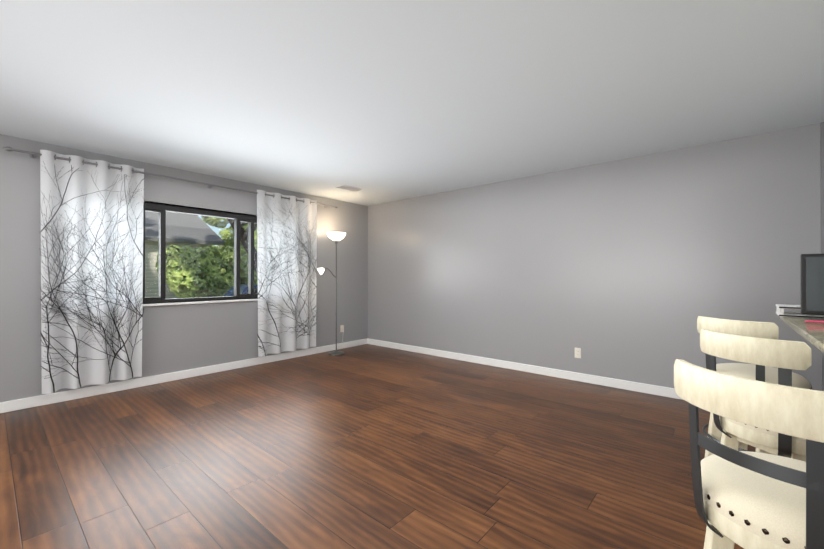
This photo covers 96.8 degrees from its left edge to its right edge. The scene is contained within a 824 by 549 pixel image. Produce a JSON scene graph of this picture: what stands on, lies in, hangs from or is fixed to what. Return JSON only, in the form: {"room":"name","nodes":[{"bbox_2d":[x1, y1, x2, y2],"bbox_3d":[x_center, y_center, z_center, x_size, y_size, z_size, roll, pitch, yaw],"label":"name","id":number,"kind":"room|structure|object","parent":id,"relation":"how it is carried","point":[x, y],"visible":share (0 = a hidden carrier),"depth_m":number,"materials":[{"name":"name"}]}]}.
{"room":"living room","nodes":[
{"label":"living room","id":0,"kind":"room"},
{"bbox_2d":[0,134,367,401],"bbox_3d":[-3.204,-0.006,3.774,0.150,2.440,7.560,0,0,41],"label":"wall","id":1,"kind":"structure","parent":0,"point":[175,338],"depth_m":4.22,"materials":[{"name":"grey paint"}]},
{"bbox_2d":[3,146,338,393],"bbox_3d":[-2.365,-0.020,4.518,0.155,2.216,3.592,0,0,41],"label":"curtains","id":2,"kind":"object","parent":1,"relation":"attached to","point":[91,254],"visible":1,"depth_m":3.72,"materials":[{"name":"white fabric"}]},
{"bbox_2d":[0,338,367,412],"bbox_3d":[-3.142,1.166,3.716,0.014,0.095,7.260,0,0,41],"label":"baseboard","id":3,"kind":"structure","parent":1,"relation":"attached to","point":[25,403],"depth_m":4.03,"materials":[{"name":"white wood"}]},
{"bbox_2d":[143,202,257,303],"bbox_3d":[-2.584,-0.233,4.502,0.095,1.120,2.470,0,0,41],"label":"window","id":4,"kind":"structure","parent":1,"relation":"in","point":[161,209],"depth_m":4.47,"materials":[{"name":"clear glass"}]},
{"bbox_2d":[143,201,257,305],"bbox_3d":[-2.526,-0.228,4.452,0.058,1.154,2.510,0,0,41],"label":"window sill","id":5,"kind":"structure","parent":1,"relation":"attached to","point":[178,303],"depth_m":4.38,"materials":[{"name":"white"}]},
{"bbox_2d":[340,325,343,347],"bbox_3d":[-1.141,1.020,6.032,0.037,0.368,0.070,0,0,41],"label":"wall outlet","id":6,"kind":"object","parent":1,"relation":"attached to","point":[341,328],"visible":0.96,"depth_m":6.02,"materials":[{"name":"beige plastic"}]},
{"bbox_2d":[0,344,755,548],"bbox_3d":[-1.071,1.236,1.940,5.770,0.060,7.560,0,0,41],"label":"floor","id":7,"kind":"structure","parent":0,"point":[367,446],"depth_m":2.35,"materials":[{"name":"brown wood"}]},
{"bbox_2d":[317,232,345,355],"bbox_3d":[-1.246,0.291,5.542,0.290,1.860,0.536,0,0,41],"label":"floor lamp","id":8,"kind":"object","parent":7,"relation":"on","point":[336,237],"visible":1,"depth_m":5.58,"materials":[{"name":"silver metal"}]},
{"bbox_2d":[674,359,823,548],"bbox_3d":[1.059,0.730,1.006,0.546,0.945,0.511,0,0,-19],"label":"bar stool","id":9,"kind":"object","parent":7,"relation":"on","point":[749,500],"visible":1,"depth_m":0.92,"materials":[{"name":"beige leather"}]},
{"bbox_2d":[697,316,811,456],"bbox_3d":[2.079,0.735,2.225,0.546,0.945,0.511,0,0,-21],"label":"bar stool","id":10,"kind":"object","parent":7,"relation":"on","point":[767,330],"visible":0.35,"depth_m":2.12,"materials":[{"name":"beige leather"}]},
{"bbox_2d":[700,329,811,461],"bbox_3d":[1.635,0.733,1.632,0.546,0.945,0.511,0,0,-17],"label":"bar stool","id":11,"kind":"object","parent":7,"relation":"on","point":[785,357],"visible":0.35,"depth_m":1.50,"materials":[{"name":"beige leather"}]},
{"bbox_2d":[0,0,823,205],"bbox_3d":[0.212,-1.278,0.851,9.150,0.080,7.560,0,0,41],"label":"ceiling","id":12,"kind":"structure","parent":0,"point":[380,101],"depth_m":2.36,"materials":[{"name":"white paint"}]},
{"bbox_2d":[335,185,361,191],"bbox_3d":[-0.895,-1.212,5.159,0.160,0.017,0.360,0,0,41],"label":"ceiling vent","id":13,"kind":"object","parent":12,"relation":"in","point":[349,188],"visible":1,"depth_m":5.13,"materials":[{"name":"white metal"}]},
{"bbox_2d":[368,122,823,390],"bbox_3d":[1.354,-0.002,4.735,5.460,2.440,0.168,0,0,41],"label":"wall","id":14,"kind":"structure","parent":0,"point":[631,269],"depth_m":3.96,"materials":[{"name":"grey paint"}]},
{"bbox_2d":[368,339,682,399],"bbox_3d":[1.295,1.170,4.685,5.430,0.095,0.014,0,0,41],"label":"baseboard","id":15,"kind":"structure","parent":14,"relation":"attached to","point":[605,381],"depth_m":4.41,"materials":[{"name":"white wood"}]},
{"bbox_2d":[575,348,580,357],"bbox_3d":[1.893,0.895,4.177,0.070,0.115,0.009,0,0,41],"label":"outlet","id":16,"kind":"object","parent":14,"relation":"attached to","point":[577,352],"visible":1,"depth_m":4.17,"materials":[{"name":"beige plastic"}]},
{"bbox_2d":[779,316,823,353],"bbox_3d":[1.902,0.292,1.141,0.830,0.038,3.086,0,0,41],"label":"countertop","id":17,"kind":"structure","parent":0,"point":[812,333],"depth_m":1.87,"materials":[{"name":"stone"}]},
{"bbox_2d":[776,254,823,318],"bbox_3d":[2.757,0.075,2.177,0.824,0.403,0.326,0,0,41],"label":"monitor","id":18,"kind":"object","parent":17,"relation":"on","point":[812,283],"visible":1,"depth_m":2.24,"materials":[{"name":"black plastic"}]},
{"bbox_2d":[805,320,823,322],"bbox_3d":[2.324,0.270,2.083,0.125,0.012,0.011,0,0,21],"label":"pen","id":19,"kind":"object","parent":17,"relation":"on","point":[814,321],"visible":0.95,"depth_m":2.09,"materials":[{"name":"red plastic"}]},
{"label":"outside","id":20,"kind":"structure","parent":0,"visible":0},
{"bbox_3d":[-24.201,1.935,33.057,69.840,0.200,140.000,0,0,41],"label":"ground","id":21,"kind":"structure","parent":20,"visible":0},
{"bbox_2d":[145,211,224,298],"bbox_3d":[-16.507,-0.890,12.575,9.000,5.280,15.700,0,0,41],"label":"house","id":22,"kind":"structure","parent":21,"relation":"on","point":[151,242],"depth_m":14.74,"materials":[{"name":"grey"}]},
{"bbox_2d":[155,216,257,297],"bbox_3d":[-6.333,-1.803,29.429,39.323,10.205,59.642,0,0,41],"label":"tree","id":23,"kind":"object","parent":21,"relation":"on","point":[220,257],"depth_m":12.60,"materials":[{"name":"green plant"}]},
{"bbox_2d":[201,217,256,252],"bbox_3d":[-9.882,-4.152,25.747,10.308,12.136,14.039,0,0,41],"label":"tree","id":24,"kind":"object","parent":21,"relation":"on","point":[225,233],"depth_m":23.20,"materials":[{"name":"green plant"}]},
{"bbox_2d":[224,284,257,295],"bbox_3d":[-4.793,1.023,11.942,4.400,1.449,1.820,0,0,-41],"label":"car","id":25,"kind":"object","parent":21,"relation":"on","point":[242,288],"depth_m":11.12,"materials":[{"name":"blue paint"}]}
]}

